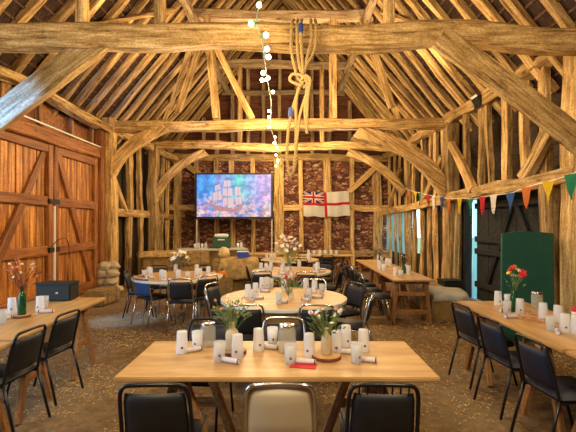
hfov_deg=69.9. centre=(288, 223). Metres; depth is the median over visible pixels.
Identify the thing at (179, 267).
bouquet
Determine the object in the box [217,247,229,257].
sack
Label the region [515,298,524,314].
tumbler
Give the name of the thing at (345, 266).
banquet chair
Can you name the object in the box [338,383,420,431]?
banquet chair
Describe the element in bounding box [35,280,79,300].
equipment case
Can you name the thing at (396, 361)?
trestle table
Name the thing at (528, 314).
paper
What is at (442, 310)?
bale
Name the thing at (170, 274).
round table
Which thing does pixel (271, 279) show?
tumbler
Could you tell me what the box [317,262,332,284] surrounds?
banquet chair
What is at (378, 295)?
banquet chair
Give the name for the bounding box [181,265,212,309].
banquet chair
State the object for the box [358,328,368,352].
tumbler
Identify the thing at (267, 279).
tumbler
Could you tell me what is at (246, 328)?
banquet chair
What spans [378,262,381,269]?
tumbler
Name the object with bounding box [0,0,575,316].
frame
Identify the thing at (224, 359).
cracker
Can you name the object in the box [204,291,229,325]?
banquet chair
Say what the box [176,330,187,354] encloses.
tumbler
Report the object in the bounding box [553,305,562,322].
tumbler
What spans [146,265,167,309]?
banquet chair
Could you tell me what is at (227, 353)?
wood slice
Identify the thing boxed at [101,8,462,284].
frame
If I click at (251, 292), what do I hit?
tumbler
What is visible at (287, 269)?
tumbler
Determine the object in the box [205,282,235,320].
banquet chair
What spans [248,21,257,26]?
bulb
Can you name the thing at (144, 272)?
tumbler
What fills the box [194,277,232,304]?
bale
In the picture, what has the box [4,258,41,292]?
bouquet
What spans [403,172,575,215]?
bunting
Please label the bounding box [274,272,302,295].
bouquet
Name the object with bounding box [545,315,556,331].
tumbler
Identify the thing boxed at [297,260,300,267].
tumbler
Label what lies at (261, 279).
tumbler
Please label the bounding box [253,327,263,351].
tumbler
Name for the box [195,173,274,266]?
projection screen
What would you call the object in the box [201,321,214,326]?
glass jar
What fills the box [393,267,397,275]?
tumbler
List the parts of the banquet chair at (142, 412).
backrest, seat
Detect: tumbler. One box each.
[0,309,6,324]
[7,297,16,313]
[35,296,44,311]
[44,295,48,307]
[142,270,146,277]
[148,267,152,276]
[161,270,166,279]
[176,270,180,277]
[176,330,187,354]
[185,271,189,278]
[192,330,202,346]
[194,269,198,278]
[206,266,210,274]
[213,340,225,362]
[231,333,243,358]
[245,284,250,297]
[249,290,254,301]
[252,283,258,295]
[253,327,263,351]
[259,277,264,288]
[265,277,269,287]
[267,326,277,344]
[269,262,272,269]
[270,278,273,287]
[275,292,282,304]
[284,342,296,365]
[285,267,289,273]
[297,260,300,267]
[303,278,308,289]
[303,332,314,357]
[306,288,311,298]
[312,280,317,292]
[315,264,318,272]
[319,284,324,293]
[331,330,341,354]
[341,324,351,347]
[350,341,362,364]
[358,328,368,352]
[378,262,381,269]
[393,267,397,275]
[398,270,402,277]
[406,265,410,273]
[494,291,501,305]
[502,300,511,314]
[504,294,509,300]
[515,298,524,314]
[538,302,547,318]
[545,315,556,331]
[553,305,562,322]
[559,313,569,332]
[570,314,575,334]
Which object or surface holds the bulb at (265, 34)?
attached to the string lights
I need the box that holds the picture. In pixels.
[197,175,270,216]
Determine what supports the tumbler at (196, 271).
on the round table at (170, 274)
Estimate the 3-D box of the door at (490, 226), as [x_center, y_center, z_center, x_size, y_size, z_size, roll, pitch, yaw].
[4.021,0.510,7.343,0.131,2.180,2.888,0,0,-2]
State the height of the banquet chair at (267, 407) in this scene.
0.791 m
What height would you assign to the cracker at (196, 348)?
0.034 m
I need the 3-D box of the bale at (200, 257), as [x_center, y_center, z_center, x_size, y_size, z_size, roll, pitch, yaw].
[-2.848,0.966,11.952,1.022,0.428,0.508,0,0,-20]
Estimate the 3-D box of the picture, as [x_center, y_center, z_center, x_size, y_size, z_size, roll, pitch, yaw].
[-1.802,-0.927,13.482,2.426,1.377,0.012,0,0,0]
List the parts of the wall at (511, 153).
wall plate, rail, wall plate, rail, door post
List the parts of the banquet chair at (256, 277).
frame, backrest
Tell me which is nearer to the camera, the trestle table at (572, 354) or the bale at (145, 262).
the trestle table at (572, 354)
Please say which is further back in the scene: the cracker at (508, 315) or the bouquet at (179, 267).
the bouquet at (179, 267)
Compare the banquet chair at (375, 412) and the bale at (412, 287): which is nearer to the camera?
the banquet chair at (375, 412)
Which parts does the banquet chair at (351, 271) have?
backrest, seat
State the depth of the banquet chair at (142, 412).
2.10 m
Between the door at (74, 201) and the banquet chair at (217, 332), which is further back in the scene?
the door at (74, 201)
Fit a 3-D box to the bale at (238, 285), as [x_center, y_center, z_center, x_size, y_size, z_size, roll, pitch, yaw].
[-1.199,1.391,8.950,0.924,0.428,0.509,0,0,-6]
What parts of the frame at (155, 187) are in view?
post, post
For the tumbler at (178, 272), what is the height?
0.150 m
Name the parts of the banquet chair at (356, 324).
seat, frame, leg, backrest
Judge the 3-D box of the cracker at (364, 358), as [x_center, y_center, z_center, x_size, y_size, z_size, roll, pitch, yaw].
[0.491,0.862,2.626,0.136,0.034,0.034,0,0,18]
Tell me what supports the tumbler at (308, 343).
on the trestle table at (396, 361)
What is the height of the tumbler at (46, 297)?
0.125 m
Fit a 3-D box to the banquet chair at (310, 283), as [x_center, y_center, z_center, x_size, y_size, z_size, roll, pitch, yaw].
[0.335,1.196,5.824,0.410,0.791,0.521,0,0,8]
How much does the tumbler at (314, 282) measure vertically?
0.150 m
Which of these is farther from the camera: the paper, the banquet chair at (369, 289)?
the banquet chair at (369, 289)
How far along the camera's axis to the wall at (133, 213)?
9.36 m
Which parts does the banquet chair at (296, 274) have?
backrest, frame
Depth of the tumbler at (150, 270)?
6.86 m
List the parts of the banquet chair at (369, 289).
seat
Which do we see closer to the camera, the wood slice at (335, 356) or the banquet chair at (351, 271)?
the wood slice at (335, 356)
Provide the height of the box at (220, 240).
0.420 m
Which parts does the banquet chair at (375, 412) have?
seat, backrest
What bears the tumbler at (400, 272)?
on the trestle table at (413, 278)
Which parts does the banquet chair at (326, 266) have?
seat, backrest, frame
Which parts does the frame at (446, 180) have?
post, post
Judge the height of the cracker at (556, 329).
0.034 m
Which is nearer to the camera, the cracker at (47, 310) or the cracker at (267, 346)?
the cracker at (267, 346)
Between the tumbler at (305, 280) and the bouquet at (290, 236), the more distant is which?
the bouquet at (290, 236)
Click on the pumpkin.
(223, 273)
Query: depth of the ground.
30.58 m
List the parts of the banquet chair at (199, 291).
seat, backrest, frame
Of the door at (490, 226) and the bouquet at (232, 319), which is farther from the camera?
the door at (490, 226)
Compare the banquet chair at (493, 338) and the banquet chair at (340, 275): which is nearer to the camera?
the banquet chair at (493, 338)
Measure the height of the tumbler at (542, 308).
0.150 m
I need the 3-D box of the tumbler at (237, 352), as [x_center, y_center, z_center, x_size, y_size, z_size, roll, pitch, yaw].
[-0.341,0.804,2.724,0.082,0.150,0.081,0,0,13]
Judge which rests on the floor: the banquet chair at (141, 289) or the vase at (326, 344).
the banquet chair at (141, 289)
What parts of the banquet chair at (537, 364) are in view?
leg, backrest, frame, seat, seat frame, leg, leg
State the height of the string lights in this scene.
1.038 m
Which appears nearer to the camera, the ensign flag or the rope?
the rope
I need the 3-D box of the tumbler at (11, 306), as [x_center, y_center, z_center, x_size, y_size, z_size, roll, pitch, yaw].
[-2.737,0.804,4.071,0.082,0.150,0.081,0,0,-20]
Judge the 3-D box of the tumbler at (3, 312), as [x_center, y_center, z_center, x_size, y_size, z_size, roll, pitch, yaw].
[-2.524,0.817,3.623,0.080,0.125,0.079,0,0,19]
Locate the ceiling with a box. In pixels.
[0,0,575,160]
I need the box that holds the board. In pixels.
[500,231,553,341]
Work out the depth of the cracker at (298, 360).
2.58 m
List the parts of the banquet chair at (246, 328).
frame, backrest, seat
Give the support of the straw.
on the floor
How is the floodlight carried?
attached to the wall at (511, 153)
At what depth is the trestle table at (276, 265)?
12.11 m
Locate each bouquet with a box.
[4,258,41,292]
[169,250,189,269]
[211,295,252,330]
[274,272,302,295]
[275,233,303,265]
[279,236,295,254]
[306,305,345,338]
[399,252,409,264]
[504,264,526,291]
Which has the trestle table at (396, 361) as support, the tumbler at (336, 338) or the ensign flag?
the tumbler at (336, 338)
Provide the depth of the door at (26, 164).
6.88 m
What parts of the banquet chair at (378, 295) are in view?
backrest, frame, leg, seat, leg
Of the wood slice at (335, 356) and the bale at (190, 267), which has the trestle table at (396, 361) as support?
the wood slice at (335, 356)
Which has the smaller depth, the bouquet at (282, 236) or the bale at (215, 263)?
the bouquet at (282, 236)
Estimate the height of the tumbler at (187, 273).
0.125 m
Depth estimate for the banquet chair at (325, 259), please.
10.78 m
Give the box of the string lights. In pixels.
[248,0,278,166]
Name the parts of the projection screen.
frame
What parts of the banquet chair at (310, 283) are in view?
frame, backrest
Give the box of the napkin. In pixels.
[289,363,316,368]
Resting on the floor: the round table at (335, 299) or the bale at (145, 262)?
the round table at (335, 299)
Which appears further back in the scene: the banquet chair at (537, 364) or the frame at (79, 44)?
the frame at (79, 44)
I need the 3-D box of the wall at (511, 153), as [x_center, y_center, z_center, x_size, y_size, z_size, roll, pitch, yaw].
[4.000,-0.510,5.385,0.622,4.276,19.240,0,0,-3]
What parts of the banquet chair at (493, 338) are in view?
leg, backrest, frame, seat, leg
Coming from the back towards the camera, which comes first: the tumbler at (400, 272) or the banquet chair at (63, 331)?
the tumbler at (400, 272)
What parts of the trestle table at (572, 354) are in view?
trestle leg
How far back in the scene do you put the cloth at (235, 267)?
8.63 m
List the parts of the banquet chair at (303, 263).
backrest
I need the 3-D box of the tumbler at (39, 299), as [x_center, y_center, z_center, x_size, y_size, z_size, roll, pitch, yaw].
[-2.517,0.804,4.165,0.082,0.150,0.081,0,0,8]
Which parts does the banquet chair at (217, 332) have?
seat, frame, backrest, leg, leg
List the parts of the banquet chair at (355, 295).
seat, backrest, frame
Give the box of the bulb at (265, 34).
[260,32,268,37]
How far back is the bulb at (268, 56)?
4.89 m
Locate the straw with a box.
[0,299,575,431]
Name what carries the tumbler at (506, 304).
on the trestle table at (563, 342)
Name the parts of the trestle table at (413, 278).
trestle leg, trestle leg, trestle rail, trestle leg, trestle leg, trestle leg, trestle leg, trestle rail, trestle rail, trestle leg, trestle leg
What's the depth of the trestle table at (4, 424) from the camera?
3.07 m
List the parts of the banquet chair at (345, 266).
backrest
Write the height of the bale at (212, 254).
0.428 m
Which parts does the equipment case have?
case lid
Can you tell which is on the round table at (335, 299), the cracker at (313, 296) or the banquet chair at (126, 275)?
the cracker at (313, 296)
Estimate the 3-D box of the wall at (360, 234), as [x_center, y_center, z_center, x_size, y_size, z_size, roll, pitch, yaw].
[-0.300,-2.902,14.718,9.400,9.048,0.564,0,0,0]
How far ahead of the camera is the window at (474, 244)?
8.93 m
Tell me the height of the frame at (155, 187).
6.578 m
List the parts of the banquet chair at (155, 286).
seat, backrest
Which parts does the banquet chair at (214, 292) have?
frame, backrest, seat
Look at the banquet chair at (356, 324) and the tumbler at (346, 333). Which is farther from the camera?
the banquet chair at (356, 324)
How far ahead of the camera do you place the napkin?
2.53 m
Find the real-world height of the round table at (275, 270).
0.726 m
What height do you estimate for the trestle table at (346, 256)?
0.736 m
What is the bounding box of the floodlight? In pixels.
[471,94,481,109]
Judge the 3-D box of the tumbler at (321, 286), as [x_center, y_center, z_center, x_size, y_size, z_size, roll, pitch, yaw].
[0.415,0.817,5.176,0.080,0.125,0.079,0,0,-9]
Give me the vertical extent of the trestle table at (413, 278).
0.735 m
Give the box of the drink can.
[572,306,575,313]
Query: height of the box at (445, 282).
0.430 m
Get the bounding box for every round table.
[131,271,222,324]
[221,287,346,313]
[252,266,330,313]
[261,257,318,277]
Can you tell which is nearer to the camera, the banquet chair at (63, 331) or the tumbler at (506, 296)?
the banquet chair at (63, 331)
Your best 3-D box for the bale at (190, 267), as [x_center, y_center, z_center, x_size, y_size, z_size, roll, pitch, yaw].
[-2.850,1.391,11.950,1.018,0.428,0.505,0,0,-20]
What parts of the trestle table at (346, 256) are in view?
trestle leg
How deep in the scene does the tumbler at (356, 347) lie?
2.58 m
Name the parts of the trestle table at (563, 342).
trestle leg, trestle leg, trestle rail, trestle leg, trestle leg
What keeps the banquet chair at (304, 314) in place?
on the floor
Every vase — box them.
[17,286,26,314]
[225,322,237,350]
[321,327,331,355]
[510,285,517,312]
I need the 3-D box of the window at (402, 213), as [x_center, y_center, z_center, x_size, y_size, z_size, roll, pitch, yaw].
[3.514,0.245,13.525,0.035,1.350,1.955,0,0,-4]
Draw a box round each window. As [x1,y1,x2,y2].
[387,212,404,253]
[472,200,477,299]
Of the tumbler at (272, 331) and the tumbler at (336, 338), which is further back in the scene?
the tumbler at (272, 331)
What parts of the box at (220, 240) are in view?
box lid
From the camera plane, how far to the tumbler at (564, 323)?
3.33 m
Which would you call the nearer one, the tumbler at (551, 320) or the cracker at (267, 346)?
the cracker at (267, 346)
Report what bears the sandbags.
on the bale at (111, 293)
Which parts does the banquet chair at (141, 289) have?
leg, backrest, frame, leg, seat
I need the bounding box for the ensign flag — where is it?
[303,191,349,216]
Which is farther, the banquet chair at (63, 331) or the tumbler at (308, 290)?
the tumbler at (308, 290)
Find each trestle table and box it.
[0,297,105,424]
[0,342,11,431]
[113,341,439,431]
[249,253,289,278]
[293,254,353,281]
[355,260,401,301]
[370,268,434,323]
[456,301,575,431]
[566,351,575,431]
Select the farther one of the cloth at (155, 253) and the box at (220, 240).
the box at (220, 240)
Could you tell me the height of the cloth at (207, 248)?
0.087 m
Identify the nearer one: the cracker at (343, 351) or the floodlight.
the cracker at (343, 351)
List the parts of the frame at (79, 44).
post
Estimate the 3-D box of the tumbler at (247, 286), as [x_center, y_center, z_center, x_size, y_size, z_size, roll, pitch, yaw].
[-0.494,0.804,4.964,0.082,0.150,0.081,0,0,-21]
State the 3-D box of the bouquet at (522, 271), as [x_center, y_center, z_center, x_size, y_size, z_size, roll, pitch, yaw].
[2.259,0.554,4.103,0.206,0.312,0.208,0,0,21]
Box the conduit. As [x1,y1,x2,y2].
[23,115,100,147]
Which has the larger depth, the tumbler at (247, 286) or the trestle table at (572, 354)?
the tumbler at (247, 286)
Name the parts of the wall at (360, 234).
gable rail, rail, rail, gable rail, gable rail, rail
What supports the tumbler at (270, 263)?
on the round table at (275, 270)
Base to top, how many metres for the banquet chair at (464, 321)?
0.791 m
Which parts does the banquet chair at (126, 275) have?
leg, frame, backrest, seat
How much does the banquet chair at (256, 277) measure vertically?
0.791 m
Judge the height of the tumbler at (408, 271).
0.150 m
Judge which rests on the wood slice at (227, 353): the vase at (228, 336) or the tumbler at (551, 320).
the vase at (228, 336)
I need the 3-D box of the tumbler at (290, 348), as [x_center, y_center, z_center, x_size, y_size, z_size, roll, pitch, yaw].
[0.009,0.817,2.588,0.080,0.125,0.079,0,0,6]
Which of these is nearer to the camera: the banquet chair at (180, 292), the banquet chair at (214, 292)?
the banquet chair at (214, 292)
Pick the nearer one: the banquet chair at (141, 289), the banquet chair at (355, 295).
the banquet chair at (355, 295)
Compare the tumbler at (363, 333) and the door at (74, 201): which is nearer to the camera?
the tumbler at (363, 333)
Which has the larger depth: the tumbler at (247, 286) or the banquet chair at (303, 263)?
the banquet chair at (303, 263)
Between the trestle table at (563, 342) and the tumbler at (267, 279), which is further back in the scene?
the tumbler at (267, 279)
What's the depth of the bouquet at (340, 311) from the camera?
2.70 m
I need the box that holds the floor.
[0,269,575,431]
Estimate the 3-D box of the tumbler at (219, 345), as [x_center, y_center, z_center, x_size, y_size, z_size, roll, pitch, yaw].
[-0.446,0.817,2.645,0.080,0.125,0.079,0,0,-3]
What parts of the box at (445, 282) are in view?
box lid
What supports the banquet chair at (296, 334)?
on the floor
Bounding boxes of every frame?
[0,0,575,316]
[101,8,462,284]
[143,59,411,270]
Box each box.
[212,234,230,247]
[437,278,463,289]
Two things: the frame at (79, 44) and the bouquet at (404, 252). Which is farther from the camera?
the bouquet at (404, 252)
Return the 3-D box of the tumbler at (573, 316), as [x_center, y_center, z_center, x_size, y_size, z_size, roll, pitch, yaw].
[2.295,0.804,3.294,0.082,0.150,0.081,0,0,-25]
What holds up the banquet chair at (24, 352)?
on the floor
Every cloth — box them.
[136,250,186,257]
[176,247,247,250]
[218,257,258,279]
[429,286,469,301]
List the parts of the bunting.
cord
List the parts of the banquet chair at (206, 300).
backrest, frame, seat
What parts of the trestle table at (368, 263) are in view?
trestle leg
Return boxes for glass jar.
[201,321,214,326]
[279,322,294,329]
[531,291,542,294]
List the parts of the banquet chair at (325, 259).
backrest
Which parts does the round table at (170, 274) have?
leg, leg, leg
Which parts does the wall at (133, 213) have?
wall plate, door post, rail, wall plate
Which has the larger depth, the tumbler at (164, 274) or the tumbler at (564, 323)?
the tumbler at (164, 274)
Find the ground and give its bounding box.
[417,238,472,252]
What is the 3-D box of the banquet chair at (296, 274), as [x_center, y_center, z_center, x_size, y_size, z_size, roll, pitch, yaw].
[0.329,1.196,7.225,0.410,0.791,0.521,0,0,10]
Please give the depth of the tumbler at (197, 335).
2.87 m
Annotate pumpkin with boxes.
[217,269,225,276]
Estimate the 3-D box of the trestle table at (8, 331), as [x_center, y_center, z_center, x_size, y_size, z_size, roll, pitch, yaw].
[-2.520,1.248,4.020,0.760,0.736,1.830,0,0,-4]
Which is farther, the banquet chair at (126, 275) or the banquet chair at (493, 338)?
the banquet chair at (126, 275)
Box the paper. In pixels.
[508,311,557,322]
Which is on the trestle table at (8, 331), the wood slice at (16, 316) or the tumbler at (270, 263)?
the wood slice at (16, 316)
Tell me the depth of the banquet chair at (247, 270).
7.77 m
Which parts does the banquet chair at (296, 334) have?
seat, backrest, frame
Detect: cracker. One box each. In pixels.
[38,309,53,312]
[186,345,202,352]
[221,357,240,363]
[264,343,279,349]
[296,358,315,363]
[312,295,322,297]
[341,348,350,353]
[362,356,376,362]
[504,314,519,317]
[554,327,559,334]
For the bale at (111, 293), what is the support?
on the floor
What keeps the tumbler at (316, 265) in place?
on the round table at (275, 270)
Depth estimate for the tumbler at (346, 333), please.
2.94 m
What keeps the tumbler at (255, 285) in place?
on the round table at (335, 299)
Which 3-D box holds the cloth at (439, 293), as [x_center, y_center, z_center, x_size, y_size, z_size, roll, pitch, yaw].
[2.739,1.196,7.127,0.651,0.153,0.950,0,0,13]
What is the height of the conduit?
0.025 m
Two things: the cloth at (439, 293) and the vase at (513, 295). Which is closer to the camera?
the vase at (513, 295)
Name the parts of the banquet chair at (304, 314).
backrest, frame, seat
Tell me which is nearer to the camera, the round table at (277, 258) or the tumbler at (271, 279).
the tumbler at (271, 279)
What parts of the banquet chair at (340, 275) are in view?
seat, frame, backrest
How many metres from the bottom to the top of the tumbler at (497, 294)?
0.150 m
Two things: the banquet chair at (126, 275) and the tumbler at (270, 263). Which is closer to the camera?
the banquet chair at (126, 275)
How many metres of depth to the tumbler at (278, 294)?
4.50 m
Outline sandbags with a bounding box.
[97,261,123,293]
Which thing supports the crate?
on the cloth at (235, 267)
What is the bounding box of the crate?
[237,251,248,257]
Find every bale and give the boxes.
[84,286,119,305]
[141,257,181,269]
[141,268,181,273]
[181,265,205,270]
[182,250,208,265]
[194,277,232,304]
[209,250,238,263]
[212,258,240,279]
[233,279,249,291]
[408,282,442,308]
[430,287,466,321]
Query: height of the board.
1.513 m
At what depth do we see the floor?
4.17 m
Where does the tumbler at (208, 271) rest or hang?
on the round table at (170, 274)
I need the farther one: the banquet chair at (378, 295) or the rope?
the banquet chair at (378, 295)
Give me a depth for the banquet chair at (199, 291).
6.42 m
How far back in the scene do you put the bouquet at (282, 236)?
7.76 m
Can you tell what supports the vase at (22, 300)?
on the wood slice at (16, 316)
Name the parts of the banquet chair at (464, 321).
leg, backrest, frame, leg, seat, leg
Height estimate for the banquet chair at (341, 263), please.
0.791 m
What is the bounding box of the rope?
[285,19,317,176]
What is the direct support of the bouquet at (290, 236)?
in the vase
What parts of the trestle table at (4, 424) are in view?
trestle leg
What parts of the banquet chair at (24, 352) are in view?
leg, seat, frame, backrest, leg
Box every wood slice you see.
[12,313,30,318]
[225,347,245,356]
[312,351,340,362]
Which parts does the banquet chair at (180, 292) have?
leg, backrest, frame, seat, leg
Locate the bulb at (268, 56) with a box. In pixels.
[263,53,270,59]
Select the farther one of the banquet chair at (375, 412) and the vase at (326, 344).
the vase at (326, 344)
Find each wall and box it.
[0,65,177,285]
[169,52,411,269]
[382,21,575,304]
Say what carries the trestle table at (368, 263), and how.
on the floor
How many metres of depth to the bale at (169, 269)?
10.94 m
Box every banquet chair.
[0,324,50,431]
[3,309,83,405]
[117,383,206,431]
[122,270,155,317]
[130,275,171,326]
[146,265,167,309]
[166,278,198,331]
[169,318,233,431]
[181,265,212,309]
[183,275,218,324]
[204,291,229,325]
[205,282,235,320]
[225,304,264,383]
[243,383,316,431]
[246,266,251,287]
[250,271,273,315]
[257,316,306,382]
[291,258,307,286]
[294,271,316,316]
[298,304,337,383]
[300,278,326,323]
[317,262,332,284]
[319,255,334,284]
[327,267,344,306]
[331,282,364,319]
[333,292,374,340]
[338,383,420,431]
[339,259,361,292]
[344,262,369,298]
[348,265,377,308]
[353,268,383,315]
[357,272,393,323]
[448,301,517,388]
[473,315,551,419]
[509,333,575,431]
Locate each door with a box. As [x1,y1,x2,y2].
[0,131,52,308]
[48,146,97,297]
[474,190,539,300]
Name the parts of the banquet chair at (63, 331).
leg, seat, leg, frame, backrest, leg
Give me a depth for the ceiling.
9.07 m

